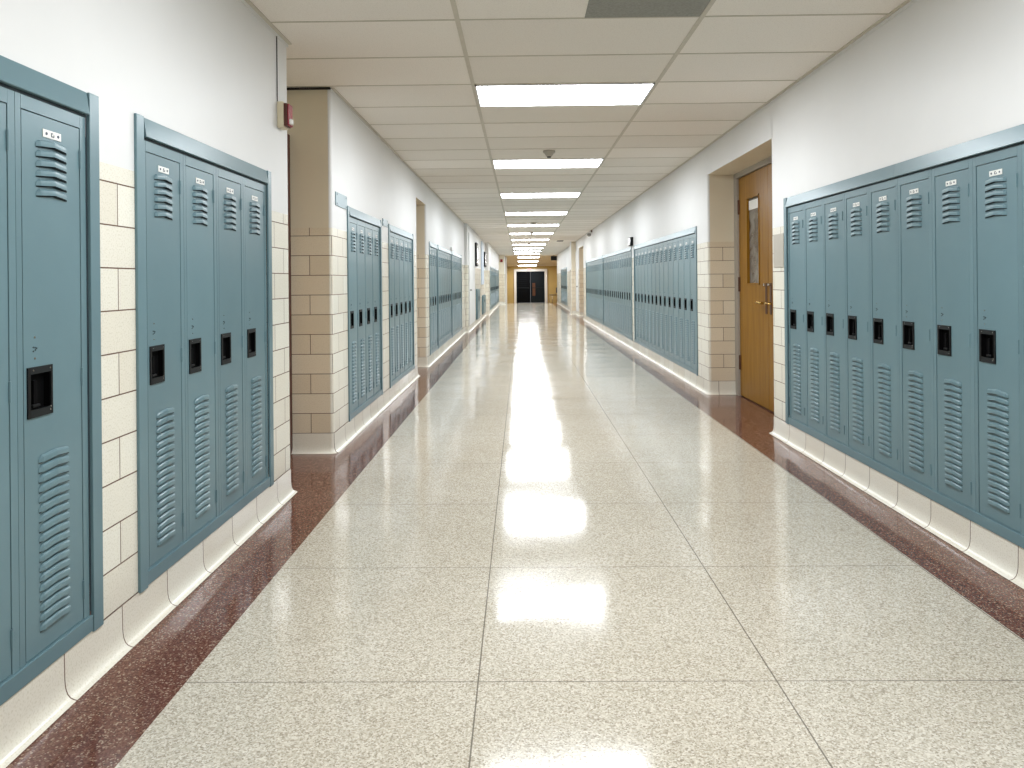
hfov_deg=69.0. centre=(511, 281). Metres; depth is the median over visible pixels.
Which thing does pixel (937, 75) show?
wall
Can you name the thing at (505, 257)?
trim
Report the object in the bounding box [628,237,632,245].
wall speaker
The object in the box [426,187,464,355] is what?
wall
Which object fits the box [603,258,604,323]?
locker
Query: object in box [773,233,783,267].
cover plate
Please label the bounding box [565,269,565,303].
locker
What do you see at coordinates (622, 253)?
locker
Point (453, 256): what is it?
locker
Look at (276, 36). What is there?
wire
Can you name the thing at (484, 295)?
base cabinet
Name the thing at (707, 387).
baseboard
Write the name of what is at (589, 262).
locker
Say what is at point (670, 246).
locker
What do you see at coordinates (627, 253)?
locker
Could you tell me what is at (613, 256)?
locker
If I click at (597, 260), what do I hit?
locker
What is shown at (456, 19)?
ceiling grid
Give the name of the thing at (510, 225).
recessed light
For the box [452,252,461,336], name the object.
surround
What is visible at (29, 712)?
baseboard
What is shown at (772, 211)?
wall
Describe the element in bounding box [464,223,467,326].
wall
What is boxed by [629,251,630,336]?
locker
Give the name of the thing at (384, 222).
cover plate
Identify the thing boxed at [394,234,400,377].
locker
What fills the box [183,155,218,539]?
locker
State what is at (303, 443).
baseboard
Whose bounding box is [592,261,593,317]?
locker
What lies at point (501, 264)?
wall
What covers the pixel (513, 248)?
recessed light
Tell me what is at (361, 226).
locker
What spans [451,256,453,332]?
locker
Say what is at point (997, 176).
locker
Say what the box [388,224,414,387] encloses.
surround
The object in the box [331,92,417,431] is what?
wall
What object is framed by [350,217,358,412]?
locker
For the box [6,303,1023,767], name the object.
floor
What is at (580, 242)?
wall
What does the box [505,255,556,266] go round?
ceiling
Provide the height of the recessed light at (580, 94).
0.009 m
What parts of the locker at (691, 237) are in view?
latch panel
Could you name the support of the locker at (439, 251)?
on the baseboard at (428, 361)
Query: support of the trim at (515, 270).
attached to the wall at (551, 270)
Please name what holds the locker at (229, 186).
on the baseboard at (29, 712)
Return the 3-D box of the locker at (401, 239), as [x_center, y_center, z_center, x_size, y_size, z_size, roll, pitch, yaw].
[-1.308,0.264,7.932,0.310,1.496,0.301,-1,0,1]
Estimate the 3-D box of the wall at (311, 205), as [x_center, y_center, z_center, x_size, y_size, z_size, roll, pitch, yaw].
[-1.358,-0.073,5.008,0.311,2.451,0.022,-1,0,1]
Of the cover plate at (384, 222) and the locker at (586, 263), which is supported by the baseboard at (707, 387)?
the locker at (586, 263)
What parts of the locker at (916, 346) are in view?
latch panel, number plate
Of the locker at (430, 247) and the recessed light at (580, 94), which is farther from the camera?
the locker at (430, 247)
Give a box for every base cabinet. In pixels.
[476,289,479,319]
[482,294,485,313]
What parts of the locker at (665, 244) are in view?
door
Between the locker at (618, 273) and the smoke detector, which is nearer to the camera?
the smoke detector
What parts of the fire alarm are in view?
mounting plate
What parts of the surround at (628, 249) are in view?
post, rail, post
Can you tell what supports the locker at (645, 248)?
on the baseboard at (707, 387)
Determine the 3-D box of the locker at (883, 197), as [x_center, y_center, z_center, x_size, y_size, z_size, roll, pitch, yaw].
[2.052,0.233,3.808,0.310,1.496,0.301,-1,0,1]
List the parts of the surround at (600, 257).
rail, post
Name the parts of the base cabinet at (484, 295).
door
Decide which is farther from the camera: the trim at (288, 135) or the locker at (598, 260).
the locker at (598, 260)
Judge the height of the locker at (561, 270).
1.496 m
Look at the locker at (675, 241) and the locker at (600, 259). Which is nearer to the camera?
the locker at (675, 241)
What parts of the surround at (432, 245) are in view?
post, post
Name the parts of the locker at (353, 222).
latch panel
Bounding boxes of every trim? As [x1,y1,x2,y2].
[240,0,916,254]
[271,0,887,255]
[287,134,292,454]
[505,257,506,303]
[514,269,547,302]
[734,156,771,395]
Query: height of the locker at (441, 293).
1.496 m
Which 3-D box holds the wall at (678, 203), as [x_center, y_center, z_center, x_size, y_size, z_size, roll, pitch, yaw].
[2.040,-0.104,14.726,0.001,2.451,14.656,-1,0,1]
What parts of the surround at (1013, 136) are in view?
post, rail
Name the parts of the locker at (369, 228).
latch panel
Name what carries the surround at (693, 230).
on the baseboard at (707, 387)
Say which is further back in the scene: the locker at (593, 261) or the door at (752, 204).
the locker at (593, 261)
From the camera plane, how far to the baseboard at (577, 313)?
24.98 m
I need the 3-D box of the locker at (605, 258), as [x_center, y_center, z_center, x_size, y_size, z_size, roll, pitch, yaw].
[2.208,0.232,16.264,0.310,1.496,0.301,-1,0,1]
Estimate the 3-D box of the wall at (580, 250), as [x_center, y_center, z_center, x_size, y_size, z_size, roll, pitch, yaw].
[2.309,-0.107,23.884,0.308,2.451,0.022,-1,0,1]
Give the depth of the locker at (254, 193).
3.53 m
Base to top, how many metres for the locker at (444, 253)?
1.496 m
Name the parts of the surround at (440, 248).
post, rail, post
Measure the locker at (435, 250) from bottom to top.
1.496 m
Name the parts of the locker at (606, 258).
door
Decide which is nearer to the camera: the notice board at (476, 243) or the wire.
the wire
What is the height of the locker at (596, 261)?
1.496 m
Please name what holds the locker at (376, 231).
on the baseboard at (303, 443)
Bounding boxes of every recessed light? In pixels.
[475,83,654,106]
[492,158,603,168]
[500,192,580,197]
[505,212,567,214]
[508,224,558,226]
[510,233,552,234]
[511,239,548,240]
[512,244,545,244]
[513,248,542,248]
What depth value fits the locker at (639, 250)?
11.65 m
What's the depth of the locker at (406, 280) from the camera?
8.21 m
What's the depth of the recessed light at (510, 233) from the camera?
20.46 m
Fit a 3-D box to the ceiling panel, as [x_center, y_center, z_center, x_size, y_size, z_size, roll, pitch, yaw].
[0.646,-1.315,3.405,0.572,0.002,0.597,-1,0,1]
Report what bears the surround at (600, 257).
on the baseboard at (707, 387)
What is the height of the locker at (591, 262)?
1.496 m
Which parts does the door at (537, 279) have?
vision panel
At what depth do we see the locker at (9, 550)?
1.83 m
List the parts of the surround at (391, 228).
post, rail, post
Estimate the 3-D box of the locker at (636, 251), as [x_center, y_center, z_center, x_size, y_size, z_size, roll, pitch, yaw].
[2.154,0.232,11.963,0.310,1.496,0.301,-1,0,1]
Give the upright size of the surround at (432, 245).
1.575 m
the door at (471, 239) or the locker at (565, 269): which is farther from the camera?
the locker at (565, 269)
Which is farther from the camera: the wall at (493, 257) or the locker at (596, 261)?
the wall at (493, 257)
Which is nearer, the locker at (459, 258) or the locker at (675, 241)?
the locker at (675, 241)
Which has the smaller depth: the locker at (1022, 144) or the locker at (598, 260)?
the locker at (1022, 144)
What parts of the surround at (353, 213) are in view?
post, rail, post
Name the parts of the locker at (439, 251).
door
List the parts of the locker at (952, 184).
latch panel, number plate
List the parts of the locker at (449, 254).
door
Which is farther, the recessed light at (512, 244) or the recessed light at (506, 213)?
the recessed light at (512, 244)
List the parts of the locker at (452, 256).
door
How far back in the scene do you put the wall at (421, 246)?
10.00 m
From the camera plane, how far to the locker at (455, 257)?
14.41 m
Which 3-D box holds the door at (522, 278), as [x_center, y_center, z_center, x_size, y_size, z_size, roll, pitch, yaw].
[0.752,0.373,46.974,0.877,1.980,0.080,-1,0,1]
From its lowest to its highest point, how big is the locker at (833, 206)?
1.496 m
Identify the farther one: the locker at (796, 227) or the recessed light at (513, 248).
the recessed light at (513, 248)
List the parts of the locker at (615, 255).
door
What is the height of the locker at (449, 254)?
1.496 m
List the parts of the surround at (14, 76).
rail, post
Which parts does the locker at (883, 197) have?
latch panel, number plate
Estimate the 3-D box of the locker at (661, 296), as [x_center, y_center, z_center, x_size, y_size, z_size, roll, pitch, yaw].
[2.128,0.232,9.849,0.310,1.496,0.301,-1,0,1]
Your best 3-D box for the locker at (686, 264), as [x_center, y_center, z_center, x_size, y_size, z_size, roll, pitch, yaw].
[2.109,0.232,8.339,0.310,1.496,0.301,-1,0,1]
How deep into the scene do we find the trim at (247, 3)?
5.01 m
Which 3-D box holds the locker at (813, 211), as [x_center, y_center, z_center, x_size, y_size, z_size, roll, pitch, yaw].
[2.063,0.233,4.714,0.310,1.496,0.301,-1,0,1]
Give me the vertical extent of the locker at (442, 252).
1.496 m
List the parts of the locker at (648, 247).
door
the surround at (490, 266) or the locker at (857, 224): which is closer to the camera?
the locker at (857, 224)
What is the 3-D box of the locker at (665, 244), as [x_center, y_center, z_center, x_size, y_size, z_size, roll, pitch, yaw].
[2.124,0.232,9.547,0.310,1.496,0.301,-1,0,1]
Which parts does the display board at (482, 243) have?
panel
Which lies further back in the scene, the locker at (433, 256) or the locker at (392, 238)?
the locker at (433, 256)
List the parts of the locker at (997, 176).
latch panel, number plate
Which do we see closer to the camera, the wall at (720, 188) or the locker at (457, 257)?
the wall at (720, 188)
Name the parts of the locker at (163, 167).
latch panel, number plate, door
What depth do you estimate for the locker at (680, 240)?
8.63 m
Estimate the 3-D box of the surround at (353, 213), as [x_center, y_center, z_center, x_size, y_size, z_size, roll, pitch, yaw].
[-1.179,0.235,6.082,0.014,1.575,1.318,-1,0,1]
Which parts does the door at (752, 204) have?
glass pane, lock plate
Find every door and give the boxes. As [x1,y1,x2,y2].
[468,232,474,324]
[516,271,530,302]
[530,271,544,302]
[575,251,578,311]
[737,165,769,409]
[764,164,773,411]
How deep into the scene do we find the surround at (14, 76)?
2.17 m
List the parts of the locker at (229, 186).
latch panel, number plate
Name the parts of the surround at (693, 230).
post, rail, post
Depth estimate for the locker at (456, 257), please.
14.69 m
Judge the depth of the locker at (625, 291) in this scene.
13.23 m
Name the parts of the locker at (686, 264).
latch panel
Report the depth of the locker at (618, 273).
14.14 m
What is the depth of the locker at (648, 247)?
10.74 m
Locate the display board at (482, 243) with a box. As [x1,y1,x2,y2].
[481,241,483,284]
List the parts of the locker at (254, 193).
latch panel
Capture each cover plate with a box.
[335,192,346,209]
[382,218,387,227]
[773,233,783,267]
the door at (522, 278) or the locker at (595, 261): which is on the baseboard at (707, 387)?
the locker at (595, 261)
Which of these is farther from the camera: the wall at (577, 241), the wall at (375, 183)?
the wall at (577, 241)
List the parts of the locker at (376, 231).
latch panel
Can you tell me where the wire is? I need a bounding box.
[276,36,277,100]
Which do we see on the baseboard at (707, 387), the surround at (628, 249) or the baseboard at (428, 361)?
the surround at (628, 249)
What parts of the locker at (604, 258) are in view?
door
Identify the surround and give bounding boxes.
[0,55,103,705]
[134,113,273,592]
[347,206,382,421]
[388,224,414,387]
[429,241,438,354]
[438,245,451,347]
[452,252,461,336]
[490,266,495,309]
[586,256,602,324]
[603,246,632,340]
[633,226,697,375]
[783,124,1023,548]
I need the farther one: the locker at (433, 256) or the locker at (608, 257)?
the locker at (608, 257)
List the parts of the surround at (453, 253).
post, post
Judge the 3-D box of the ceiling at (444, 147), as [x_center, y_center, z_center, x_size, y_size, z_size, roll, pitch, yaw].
[0.551,-1.316,17.094,4.100,0.001,42.200,-1,0,1]
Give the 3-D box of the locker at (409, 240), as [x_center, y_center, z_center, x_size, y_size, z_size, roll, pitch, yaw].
[-1.300,0.264,8.536,0.310,1.496,0.301,-1,0,1]
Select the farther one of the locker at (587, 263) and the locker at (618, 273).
the locker at (587, 263)
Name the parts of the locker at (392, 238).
door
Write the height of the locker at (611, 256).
1.496 m
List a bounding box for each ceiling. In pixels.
[250,0,905,255]
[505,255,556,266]
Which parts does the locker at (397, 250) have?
door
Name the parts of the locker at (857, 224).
latch panel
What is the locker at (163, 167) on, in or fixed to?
on the baseboard at (29, 712)
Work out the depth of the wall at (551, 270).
46.97 m
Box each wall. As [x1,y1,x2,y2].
[0,0,289,619]
[266,63,289,476]
[287,90,334,432]
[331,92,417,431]
[416,177,425,204]
[416,205,427,356]
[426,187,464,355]
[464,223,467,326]
[467,224,484,325]
[485,242,488,311]
[488,243,498,310]
[499,255,504,301]
[507,266,556,302]
[557,247,569,306]
[570,242,570,309]
[571,242,575,310]
[576,241,578,287]
[578,238,582,247]
[578,248,583,311]
[583,150,708,380]
[706,104,771,174]
[707,175,735,387]
[772,0,1023,420]
[772,211,789,416]
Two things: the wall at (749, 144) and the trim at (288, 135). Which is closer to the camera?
the trim at (288, 135)
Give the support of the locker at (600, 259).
on the baseboard at (707, 387)
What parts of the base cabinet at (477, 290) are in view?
door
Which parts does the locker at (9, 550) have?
door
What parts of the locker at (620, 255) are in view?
door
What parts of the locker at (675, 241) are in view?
door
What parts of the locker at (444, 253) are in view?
door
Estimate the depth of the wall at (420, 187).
9.55 m
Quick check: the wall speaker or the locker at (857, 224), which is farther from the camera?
the wall speaker
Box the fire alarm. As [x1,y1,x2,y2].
[277,101,293,129]
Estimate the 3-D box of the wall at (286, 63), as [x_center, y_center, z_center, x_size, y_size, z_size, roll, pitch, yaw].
[-1.370,-0.073,4.061,0.311,2.451,0.022,-1,0,1]
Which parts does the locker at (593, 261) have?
door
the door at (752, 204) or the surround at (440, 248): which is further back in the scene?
the surround at (440, 248)
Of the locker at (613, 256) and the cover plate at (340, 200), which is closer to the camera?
the cover plate at (340, 200)
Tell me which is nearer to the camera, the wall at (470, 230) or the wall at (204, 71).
the wall at (204, 71)
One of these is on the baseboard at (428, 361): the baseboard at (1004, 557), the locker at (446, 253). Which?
the locker at (446, 253)
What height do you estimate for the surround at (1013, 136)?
1.575 m
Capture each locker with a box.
[0,86,19,684]
[14,91,88,668]
[85,140,186,582]
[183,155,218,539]
[216,167,245,514]
[243,177,267,493]
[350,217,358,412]
[357,220,366,405]
[365,223,373,399]
[373,226,380,394]
[380,232,395,381]
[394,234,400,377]
[399,236,404,373]
[404,238,408,370]
[408,239,412,367]
[430,247,432,349]
[432,248,434,348]
[434,249,437,346]
[437,251,440,343]
[440,251,442,342]
[442,252,444,340]
[444,253,446,339]
[446,253,447,337]
[448,254,449,336]
[449,254,451,335]
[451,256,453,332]
[453,256,454,332]
[455,257,456,331]
[456,257,457,329]
[457,257,458,329]
[459,258,459,328]
[460,259,461,327]
[561,270,561,301]
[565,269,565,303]
[586,263,587,314]
[587,263,588,314]
[588,263,589,315]
[589,262,590,315]
[590,262,591,316]
[591,262,592,317]
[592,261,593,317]
[594,261,594,318]
[595,261,595,318]
[596,261,597,319]
[597,260,598,320]
[598,260,599,320]
[600,259,601,321]
[601,259,603,322]
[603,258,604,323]
[605,258,606,324]
[606,258,608,325]
[608,257,609,325]
[610,256,611,326]
[612,256,613,327]
[613,256,615,328]
[615,255,617,329]
[617,255,619,330]
[619,254,621,331]
[622,253,624,333]
[624,253,626,334]
[626,252,628,335]
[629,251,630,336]
[635,249,637,339]
[638,249,640,341]
[641,248,644,343]
[644,247,647,344]
[647,246,651,346]
[651,245,655,348]
[655,244,659,350]
[659,243,663,352]
[663,241,668,355]
[668,240,673,358]
[672,238,678,360]
[678,237,683,363]
[683,235,689,366]
[689,234,695,369]
[788,204,805,424]
[804,199,824,434]
[823,193,846,445]
[844,186,871,458]
[869,178,900,472]
[898,169,934,490]
[932,158,975,510]
[973,145,1023,535]
[1022,144,1023,296]
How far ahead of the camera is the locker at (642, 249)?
11.36 m
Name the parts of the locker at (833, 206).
latch panel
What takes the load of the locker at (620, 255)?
on the baseboard at (707, 387)
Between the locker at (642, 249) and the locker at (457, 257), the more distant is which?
the locker at (457, 257)
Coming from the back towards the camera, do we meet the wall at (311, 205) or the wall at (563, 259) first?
the wall at (563, 259)
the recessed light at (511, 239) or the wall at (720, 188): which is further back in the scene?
the recessed light at (511, 239)
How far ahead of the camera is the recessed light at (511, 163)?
8.28 m
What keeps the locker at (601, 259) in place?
on the baseboard at (707, 387)
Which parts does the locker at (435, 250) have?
door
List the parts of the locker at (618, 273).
door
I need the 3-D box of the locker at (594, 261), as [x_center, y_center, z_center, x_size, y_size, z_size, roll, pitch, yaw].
[2.240,0.231,18.811,0.310,1.496,0.301,-1,0,1]
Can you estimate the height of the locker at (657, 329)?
1.496 m
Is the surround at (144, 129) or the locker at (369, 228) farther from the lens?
the locker at (369, 228)
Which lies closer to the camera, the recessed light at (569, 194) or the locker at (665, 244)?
the locker at (665, 244)
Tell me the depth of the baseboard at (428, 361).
12.87 m
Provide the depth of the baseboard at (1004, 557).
3.48 m
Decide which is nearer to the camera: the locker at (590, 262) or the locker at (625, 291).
the locker at (625, 291)
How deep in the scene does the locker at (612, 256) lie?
15.04 m
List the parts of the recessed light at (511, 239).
frame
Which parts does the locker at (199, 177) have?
latch panel, number plate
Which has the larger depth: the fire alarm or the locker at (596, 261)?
the locker at (596, 261)
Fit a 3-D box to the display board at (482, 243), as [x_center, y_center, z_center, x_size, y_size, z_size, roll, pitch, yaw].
[-0.896,-0.557,22.963,0.024,1.310,1.300,-1,0,1]
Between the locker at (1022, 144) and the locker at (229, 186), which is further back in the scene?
the locker at (229, 186)
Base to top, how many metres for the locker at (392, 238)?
1.496 m
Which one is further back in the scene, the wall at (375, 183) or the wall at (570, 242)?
the wall at (570, 242)
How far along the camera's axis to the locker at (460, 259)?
15.61 m
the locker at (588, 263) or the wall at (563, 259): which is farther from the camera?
the wall at (563, 259)
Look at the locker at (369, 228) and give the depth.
6.22 m
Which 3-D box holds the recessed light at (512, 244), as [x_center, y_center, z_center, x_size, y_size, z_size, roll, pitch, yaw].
[0.625,-1.311,26.589,1.200,0.009,0.590,-1,0,1]
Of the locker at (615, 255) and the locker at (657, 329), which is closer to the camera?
the locker at (657, 329)
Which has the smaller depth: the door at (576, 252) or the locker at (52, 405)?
the locker at (52, 405)
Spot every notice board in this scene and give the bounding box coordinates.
[475,242,477,265]
[484,252,486,266]
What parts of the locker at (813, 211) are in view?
latch panel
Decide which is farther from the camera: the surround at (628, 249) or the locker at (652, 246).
the surround at (628, 249)
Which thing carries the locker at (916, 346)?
on the baseboard at (1004, 557)
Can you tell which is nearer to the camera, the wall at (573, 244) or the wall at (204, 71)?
the wall at (204, 71)
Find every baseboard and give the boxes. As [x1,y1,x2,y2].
[0,468,296,767]
[292,365,419,453]
[417,302,505,366]
[557,301,583,315]
[583,315,735,394]
[770,416,1023,588]
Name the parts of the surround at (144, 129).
post, rail, post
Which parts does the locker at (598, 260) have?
door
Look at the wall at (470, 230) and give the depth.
20.93 m
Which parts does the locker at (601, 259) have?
door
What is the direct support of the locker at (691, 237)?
on the baseboard at (707, 387)
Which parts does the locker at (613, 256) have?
door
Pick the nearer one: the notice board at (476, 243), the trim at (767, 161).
the trim at (767, 161)
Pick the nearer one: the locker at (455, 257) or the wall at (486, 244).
the locker at (455, 257)
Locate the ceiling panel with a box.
[585,0,710,17]
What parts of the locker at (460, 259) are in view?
door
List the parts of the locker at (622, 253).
door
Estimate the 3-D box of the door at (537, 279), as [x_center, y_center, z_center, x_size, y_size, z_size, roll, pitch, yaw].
[1.644,0.365,46.963,0.887,1.980,0.080,-1,0,1]
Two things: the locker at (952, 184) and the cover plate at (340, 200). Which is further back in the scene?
the cover plate at (340, 200)
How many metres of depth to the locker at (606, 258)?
15.95 m
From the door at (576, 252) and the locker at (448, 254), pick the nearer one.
the locker at (448, 254)
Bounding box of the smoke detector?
[543,150,554,157]
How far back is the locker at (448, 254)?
13.04 m
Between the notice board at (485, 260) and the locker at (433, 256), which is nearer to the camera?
the locker at (433, 256)

